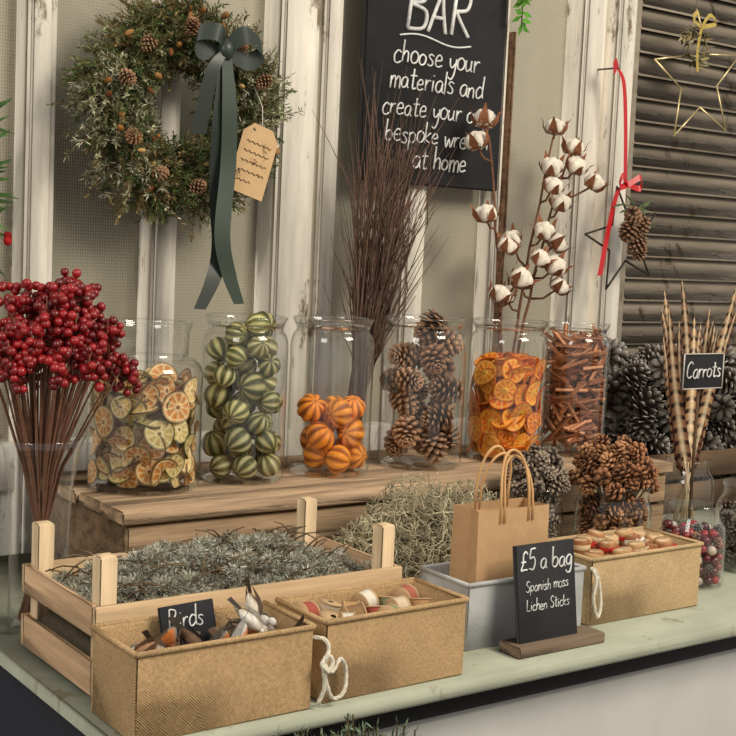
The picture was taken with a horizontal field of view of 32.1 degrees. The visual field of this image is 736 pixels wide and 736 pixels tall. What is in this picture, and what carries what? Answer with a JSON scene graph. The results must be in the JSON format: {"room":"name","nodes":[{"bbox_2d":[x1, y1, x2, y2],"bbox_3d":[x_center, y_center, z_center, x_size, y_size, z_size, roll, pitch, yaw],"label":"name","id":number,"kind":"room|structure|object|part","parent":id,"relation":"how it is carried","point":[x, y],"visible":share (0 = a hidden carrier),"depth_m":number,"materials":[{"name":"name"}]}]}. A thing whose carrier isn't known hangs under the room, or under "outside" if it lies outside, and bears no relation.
{"room":"shop","nodes":[
{"label":"shop","id":0,"kind":"room"},
{"bbox_2d":[0,0,567,440],"bbox_3d":[-0.864,-0.240,2.135,3.500,2.700,0.060,-1,7,-36],"label":"wall","id":1,"kind":"structure","parent":0,"point":[87,238],"depth_m":2.56,"materials":[{"name":"painted wood"},{"name":"woven wall covering"}]},
{"bbox_2d":[0,98,17,276],"bbox_3d":[-0.649,-0.310,2.106,0.130,0.357,0.147,5,6,22],"label":"sprig","id":2,"kind":"object","parent":1,"relation":"attached to","point":[7,240],"visible":1,"depth_m":2.13,"materials":[{"name":"green plant"}]},
{"bbox_2d":[45,0,302,309],"bbox_3d":[-0.334,-0.409,2.309,0.492,0.597,0.217,-2,7,-38],"label":"wreath","id":3,"kind":"object","parent":1,"relation":"attached to","point":[238,152],"visible":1,"depth_m":2.26,"materials":[{"name":"plant"}]},
{"bbox_2d":[0,413,550,555],"bbox_3d":[-0.944,0.624,2.135,3.340,0.975,0.045,-1,7,-36],"label":"panel","id":4,"kind":"object","parent":1,"relation":"attached to","point":[8,447],"depth_m":2.35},
{"bbox_2d":[8,0,637,554],"bbox_3d":[-0.180,-0.238,2.551,1.895,2.680,0.088,-1,7,-36],"label":"trim","id":5,"kind":"structure","parent":1,"relation":"attached to","point":[296,216],"depth_m":2.56,"materials":[{"name":"white wood"}]},
{"bbox_2d":[356,0,506,190],"bbox_3d":[0.146,-0.707,2.691,0.375,0.644,0.022,-1,7,-36],"label":"chalkboard","id":6,"kind":"object","parent":1,"relation":"attached to","point":[460,43],"visible":0.8,"depth_m":2.70,"materials":[{"name":"stone"}]},
{"bbox_2d":[512,0,531,35],"bbox_3d":[0.341,-0.891,2.762,0.048,0.350,0.072,5,6,20],"label":"sprig","id":7,"kind":"object","parent":6,"relation":"attached to","point":[519,2],"visible":1,"depth_m":2.76,"materials":[{"name":"green plant"}]},
{"bbox_2d":[584,58,656,289],"bbox_3d":[0.596,-0.445,2.974,0.216,0.530,0.105,1,5,-13],"label":"star ornament","id":8,"kind":"object","parent":1,"relation":"hanging from","point":[636,226],"visible":1,"depth_m":2.96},
{"bbox_2d":[611,0,735,436],"bbox_3d":[1.036,-0.383,3.437,1.110,2.313,0.055,-1,7,-36],"label":"window shutter","id":9,"kind":"object","parent":1,"relation":"attached to","point":[688,176],"visible":0.25,"depth_m":3.23,"materials":[{"name":"paint"}]},
{"bbox_2d":[654,0,735,135],"bbox_3d":[0.792,-0.954,3.062,0.305,0.804,0.092,-1,7,-36],"label":"star ornament","id":10,"kind":"object","parent":9,"relation":"hanging from","point":[698,57],"visible":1,"depth_m":3.05,"materials":[{"name":"metal"}]},
{"bbox_2d":[492,32,516,351],"bbox_3d":[0.289,-0.230,2.902,0.008,1.040,0.050,-1,7,-36],"label":"pole","id":11,"kind":"object","parent":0,"point":[512,35],"depth_m":2.86,"materials":[{"name":"wood"}]},
{"bbox_3d":[1.126,1.335,1.045,8.000,0.050,5.100,-1,7,-36],"label":"floor","id":12,"kind":"structure","parent":0,"visible":0},
{"bbox_2d":[0,506,735,735],"bbox_3d":[0.541,0.744,2.614,2.695,0.780,0.908,-1,7,-36],"label":"display table","id":13,"kind":"object","parent":12,"relation":"on","point":[668,673],"visible":0.38,"depth_m":1.87,"materials":[{"name":"paint"}]},
{"bbox_2d":[0,436,85,632],"bbox_3d":[-0.474,0.237,1.851,0.124,0.279,0.124,-1,7,-36],"label":"glass vase","id":14,"kind":"object","parent":13,"relation":"on","point":[15,620],"visible":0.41,"depth_m":1.84,"materials":[{"name":"clear glass"}]},
{"bbox_2d":[0,268,141,619],"bbox_3d":[-0.454,0.110,1.854,0.187,0.510,0.239,8,7,43],"label":"stems","id":15,"kind":"object","parent":14,"relation":"in","point":[61,326],"visible":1,"depth_m":1.81,"materials":[{"name":"red plant"}]},
{"bbox_2d":[21,496,401,695],"bbox_3d":[-0.212,0.305,1.787,0.468,0.180,0.243,-1,7,-36],"label":"wooden crate","id":16,"kind":"object","parent":13,"relation":"on","point":[46,593],"visible":0.46,"depth_m":1.70,"materials":[{"name":"brown wood"}]},
{"bbox_2d":[43,521,370,656],"bbox_3d":[-0.212,0.302,1.787,0.433,0.155,0.218,-1,7,-36],"label":"heap","id":17,"kind":"object","parent":16,"relation":"in","point":[165,569],"visible":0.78,"depth_m":1.74,"materials":[{"name":"plant"}]},
{"bbox_2d":[90,600,347,735],"bbox_3d":[-0.176,0.364,1.561,0.292,0.108,0.142,-1,7,-36],"label":"box","id":18,"kind":"object","parent":13,"relation":"on","point":[186,689],"visible":1,"depth_m":1.51,"materials":[{"name":"brown cardboard"}]},
{"bbox_2d":[157,598,215,644],"bbox_3d":[-0.222,0.319,1.584,0.080,0.054,0.020,-2,7,-41],"label":"label","id":19,"kind":"object","parent":18,"relation":"attached to","point":[199,615],"visible":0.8,"depth_m":1.59,"materials":[{"name":"stone"}]},
{"bbox_2d":[130,577,303,651],"bbox_3d":[-0.192,0.340,1.543,0.220,0.150,0.081,-1,7,-36],"label":"ornaments","id":20,"kind":"object","parent":18,"relation":"in","point":[252,619],"visible":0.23,"depth_m":1.53},
{"bbox_3d":[-0.058,0.372,1.581,0.073,0.086,0.035,2,5,-8],"label":"rope handle","id":21,"kind":"part","parent":18,"relation":"part of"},
{"bbox_2d":[49,438,672,594],"bbox_3d":[0.023,0.265,2.478,1.258,0.149,0.365,-1,7,-36],"label":"wooden shelf","id":22,"kind":"object","parent":13,"relation":"on","point":[126,523],"visible":0.33,"depth_m":2.18,"materials":[{"name":"brown wood"}]},
{"bbox_2d":[85,318,202,495],"bbox_3d":[-0.377,0.060,2.166,0.192,0.281,0.192,-1,7,-36],"label":"glass jar","id":23,"kind":"object","parent":22,"relation":"on","point":[92,486],"visible":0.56,"depth_m":2.14,"materials":[{"name":"clear glass"}]},
{"bbox_2d":[87,362,199,487],"bbox_3d":[-0.378,0.091,2.169,0.183,0.202,0.184,7,7,38],"label":"slices","id":24,"kind":"object","parent":23,"relation":"in","point":[146,438],"visible":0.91,"depth_m":2.10,"materials":[{"name":"yellow food"}]},
{"bbox_2d":[198,313,287,484],"bbox_3d":[-0.221,0.052,2.278,0.152,0.291,0.152,-1,7,-36],"label":"glass jar","id":25,"kind":"object","parent":22,"relation":"on","point":[208,322],"visible":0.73,"depth_m":2.25,"materials":[{"name":"clear glass"}]},
{"bbox_2d":[201,311,282,479],"bbox_3d":[-0.221,0.045,2.276,0.146,0.293,0.144,-1,7,-36],"label":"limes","id":26,"kind":"object","parent":25,"relation":"in","point":[229,444],"visible":1,"depth_m":2.23,"materials":[{"name":"green food"}]},
{"bbox_2d":[286,315,373,477],"bbox_3d":[-0.070,0.050,2.386,0.156,0.289,0.156,-1,7,-36],"label":"glass jar","id":27,"kind":"object","parent":22,"relation":"on","point":[291,470],"visible":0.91,"depth_m":2.37,"materials":[{"name":"clear glass"}]},
{"bbox_2d":[297,393,366,473],"bbox_3d":[-0.066,0.118,2.393,0.130,0.144,0.147,3,5,4],"label":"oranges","id":28,"kind":"object","parent":27,"relation":"in","point":[318,442],"visible":1,"depth_m":2.35,"materials":[{"name":"orange food"}]},
{"bbox_2d":[331,333,372,445],"bbox_3d":[-0.038,0.052,2.571,0.084,0.247,0.084,-1,7,-36],"label":"vase","id":29,"kind":"object","parent":22,"relation":"on","point":[331,333],"visible":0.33,"depth_m":2.56,"materials":[{"name":"clear glass"}]},
{"bbox_2d":[313,51,466,438],"bbox_3d":[0.057,-0.220,2.545,0.318,0.787,0.215,-1,7,-36],"label":"bundle","id":30,"kind":"object","parent":29,"relation":"in","point":[376,263],"visible":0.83,"depth_m":2.55,"materials":[{"name":"brown plant"}]},
{"bbox_2d":[377,314,466,470],"bbox_3d":[0.106,0.045,2.513,0.166,0.291,0.166,-1,7,-36],"label":"glass jar","id":31,"kind":"object","parent":22,"relation":"on","point":[402,458],"visible":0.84,"depth_m":2.50,"materials":[{"name":"clear glass"}]},
{"bbox_2d":[379,309,463,464],"bbox_3d":[0.107,0.032,2.511,0.154,0.301,0.160,-2,7,-39],"label":"pine cones","id":32,"kind":"object","parent":31,"relation":"in","point":[430,439],"visible":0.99,"depth_m":2.48,"materials":[{"name":"brown plant"}]},
{"bbox_2d":[464,317,547,463],"bbox_3d":[0.285,0.043,2.642,0.162,0.286,0.162,-1,7,-36],"label":"glass jar","id":33,"kind":"object","parent":22,"relation":"on","point":[469,455],"visible":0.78,"depth_m":2.62,"materials":[{"name":"clear glass"}]},
{"bbox_2d":[466,351,545,457],"bbox_3d":[0.284,0.071,2.644,0.154,0.213,0.153,3,5,5],"label":"slices","id":34,"kind":"object","parent":33,"relation":"in","point":[504,409],"visible":0.95,"depth_m":2.60,"materials":[{"name":"orange food"}]},
{"bbox_2d":[458,102,609,352],"bbox_3d":[0.358,-0.197,2.792,0.388,0.722,0.157,-1,7,-36],"label":"cotton stem bunch","id":35,"kind":"object","parent":33,"relation":"in","point":[521,279],"visible":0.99,"depth_m":2.77,"materials":[{"name":"white plant"}]},
{"bbox_2d":[537,320,609,456],"bbox_3d":[0.443,0.042,2.756,0.144,0.281,0.144,-1,7,-36],"label":"glass jar","id":36,"kind":"object","parent":22,"relation":"on","point":[548,328],"visible":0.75,"depth_m":2.74,"materials":[{"name":"clear glass"}]},
{"bbox_2d":[539,323,607,451],"bbox_3d":[0.443,0.040,2.756,0.139,0.271,0.140,-1,7,-36],"label":"cinnamon sticks","id":37,"kind":"object","parent":36,"relation":"in","point":[575,415],"visible":0.98,"depth_m":2.71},
{"bbox_2d":[275,577,468,703],"bbox_3d":[0.005,0.358,1.708,0.238,0.108,0.125,-1,7,-36],"label":"box","id":38,"kind":"object","parent":13,"relation":"on","point":[390,649],"visible":0.85,"depth_m":1.67,"materials":[{"name":"brown cardboard"}]},
{"bbox_2d":[293,583,430,619],"bbox_3d":[0.004,0.353,1.706,0.207,0.102,0.097,-1,7,-36],"label":"spool","id":39,"kind":"object","parent":38,"relation":"in","point":[365,601],"visible":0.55,"depth_m":1.70,"materials":[{"name":"wood"},{"name":"fabric"},{"name":"twine"}]},
{"bbox_2d":[332,472,498,578],"bbox_3d":[0.089,0.272,2.155,0.438,0.201,0.231,-1,7,-36],"label":"heap","id":40,"kind":"object","parent":13,"relation":"on","point":[423,535],"visible":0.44,"depth_m":2.11,"materials":[{"name":"plant"}]},
{"bbox_2d":[419,561,586,650],"bbox_3d":[0.203,0.349,1.944,0.239,0.100,0.120,-1,7,-36],"label":"tub","id":41,"kind":"object","parent":13,"relation":"on","point":[490,608],"visible":0.47,"depth_m":1.86,"materials":[{"name":"grey metal"}]},
{"bbox_2d":[449,445,548,582],"bbox_3d":[0.198,0.253,1.916,0.140,0.273,0.064,-1,7,-36],"label":"paper bag","id":42,"kind":"object","parent":41,"relation":"in","point":[485,533],"visible":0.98,"depth_m":1.89,"materials":[{"name":"brown paper"}]},
{"bbox_3d":[0.763,0.691,2.275,2.530,0.470,0.022,-1,7,-36],"label":"panel","id":43,"kind":"part","parent":13,"relation":"part of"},
{"bbox_2d":[499,539,604,659],"bbox_3d":[0.274,0.332,1.871,0.172,0.154,0.046,-1,7,-36],"label":"price sign","id":44,"kind":"object","parent":13,"relation":"on","point":[544,572],"visible":1,"depth_m":1.86,"materials":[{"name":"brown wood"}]},
{"bbox_2d":[573,484,651,534],"bbox_3d":[0.463,0.290,2.430,0.156,0.150,0.156,-1,7,-36],"label":"jar","id":45,"kind":"object","parent":13,"relation":"on","point":[576,484],"visible":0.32,"depth_m":2.43,"materials":[{"name":"clear glass"}]},
{"bbox_2d":[568,434,660,533],"bbox_3d":[0.463,0.243,2.428,0.169,0.232,0.172,1,6,-14],"label":"cones","id":46,"kind":"object","parent":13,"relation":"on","point":[598,464],"visible":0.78,"depth_m":2.39,"materials":[{"name":"brown plant"}]},
{"bbox_2d":[548,526,703,625],"bbox_3d":[0.411,0.339,2.099,0.276,0.110,0.154,-1,7,-36],"label":"box","id":47,"kind":"object","parent":13,"relation":"on","point":[623,586],"visible":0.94,"depth_m":2.05,"materials":[{"name":"brown cardboard"}]},
{"bbox_3d":[0.352,0.345,1.970,0.029,0.082,0.013,-1,7,-36],"label":"rope handle","id":48,"kind":"part","parent":47,"relation":"part of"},
{"bbox_2d":[572,528,676,557],"bbox_3d":[0.412,0.324,2.112,0.249,0.104,0.118,-1,7,-36],"label":"bundle","id":49,"kind":"object","parent":47,"relation":"in","point":[596,543],"visible":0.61,"depth_m":2.10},
{"bbox_2d":[576,442,735,514],"bbox_3d":[0.796,0.247,3.105,0.650,0.140,0.230,-1,7,-36],"label":"crate","id":50,"kind":"object","parent":13,"relation":"on","point":[723,461],"visible":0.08,"depth_m":2.96,"materials":[{"name":"brown wood"}]},
{"bbox_2d":[596,337,735,483],"bbox_3d":[0.797,0.120,3.091,0.647,0.391,0.224,-1,7,-36],"label":"pine cones","id":51,"kind":"object","parent":50,"relation":"in","point":[648,424],"visible":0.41,"depth_m":2.94,"materials":[{"name":"grey plant"}]},
{"bbox_2d":[662,455,714,527],"bbox_3d":[0.686,0.269,2.762,0.116,0.150,0.116,-1,7,-36],"label":"jar","id":52,"kind":"object","parent":13,"relation":"on","point":[676,521],"visible":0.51,"depth_m":2.76,"materials":[{"name":"clear glass"}]},
{"bbox_2d":[661,281,735,522],"bbox_3d":[0.692,0.073,2.729,0.160,0.523,0.113,3,5,9],"label":"feathers","id":53,"kind":"object","parent":52,"relation":"in","point":[681,404],"visible":0.8,"depth_m":2.72},
{"bbox_2d":[680,353,724,522],"bbox_3d":[0.663,0.163,2.602,0.122,0.389,0.040,-1,7,-36],"label":"label","id":54,"kind":"object","parent":52,"relation":"in","point":[699,371],"visible":0.96,"depth_m":2.59,"materials":[{"name":"stone"}]},
{"bbox_2d":[660,497,726,589],"bbox_3d":[0.579,0.311,2.287,0.116,0.145,0.116,-1,7,-36],"label":"jar","id":55,"kind":"object","parent":13,"relation":"on","point":[677,497],"visible":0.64,"depth_m":2.27,"materials":[{"name":"clear glass"}]},
{"bbox_2d":[662,519,723,585],"bbox_3d":[0.578,0.325,2.288,0.110,0.106,0.109,5,6,27],"label":"berry","id":56,"kind":"object","parent":55,"relation":"in","point":[710,566],"visible":0.4,"depth_m":2.26,"materials":[{"name":"red plant"}]},
{"bbox_2d":[712,477,735,573],"bbox_3d":[0.715,0.296,2.414,0.124,0.165,0.124,-1,7,-36],"label":"jar","id":57,"kind":"object","parent":13,"relation":"on","point":[726,477],"visible":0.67,"depth_m":2.42,"materials":[{"name":"clear glass"}]},
{"bbox_2d":[718,499,735,565],"bbox_3d":[0.714,0.308,2.415,0.116,0.132,0.119,8,7,44],"label":"cones","id":58,"kind":"object","parent":57,"relation":"in","point":[728,517],"visible":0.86,"depth_m":2.40,"materials":[{"name":"brown plant"}]},
{"bbox_3d":[0.304,0.289,2.364,0.119,0.150,0.119,-1,7,-36],"label":"jar","id":59,"kind":"object","parent":13,"relation":"on","visible":0},
{"bbox_2d":[499,443,570,537],"bbox_3d":[0.307,0.248,2.359,0.129,0.225,0.131,5,6,22],"label":"cones","id":60,"kind":"object","parent":59,"relation":"in","point":[537,460],"visible":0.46,"depth_m":2.33,"materials":[{"name":"grey plant"}]},
{"bbox_3d":[-0.026,0.987,1.471,0.250,0.460,0.250,-1,7,-36],"label":"bucket","id":61,"kind":"object","parent":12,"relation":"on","visible":0},
{"bbox_2d":[274,713,420,735],"bbox_3d":[-0.016,0.607,1.451,0.259,0.400,0.272,6,6,33],"label":"conifer greens","id":62,"kind":"object","parent":61,"relation":"in","point":[348,728],"visible":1,"depth_m":1.52,"materials":[{"name":"green plant"}]}
]}

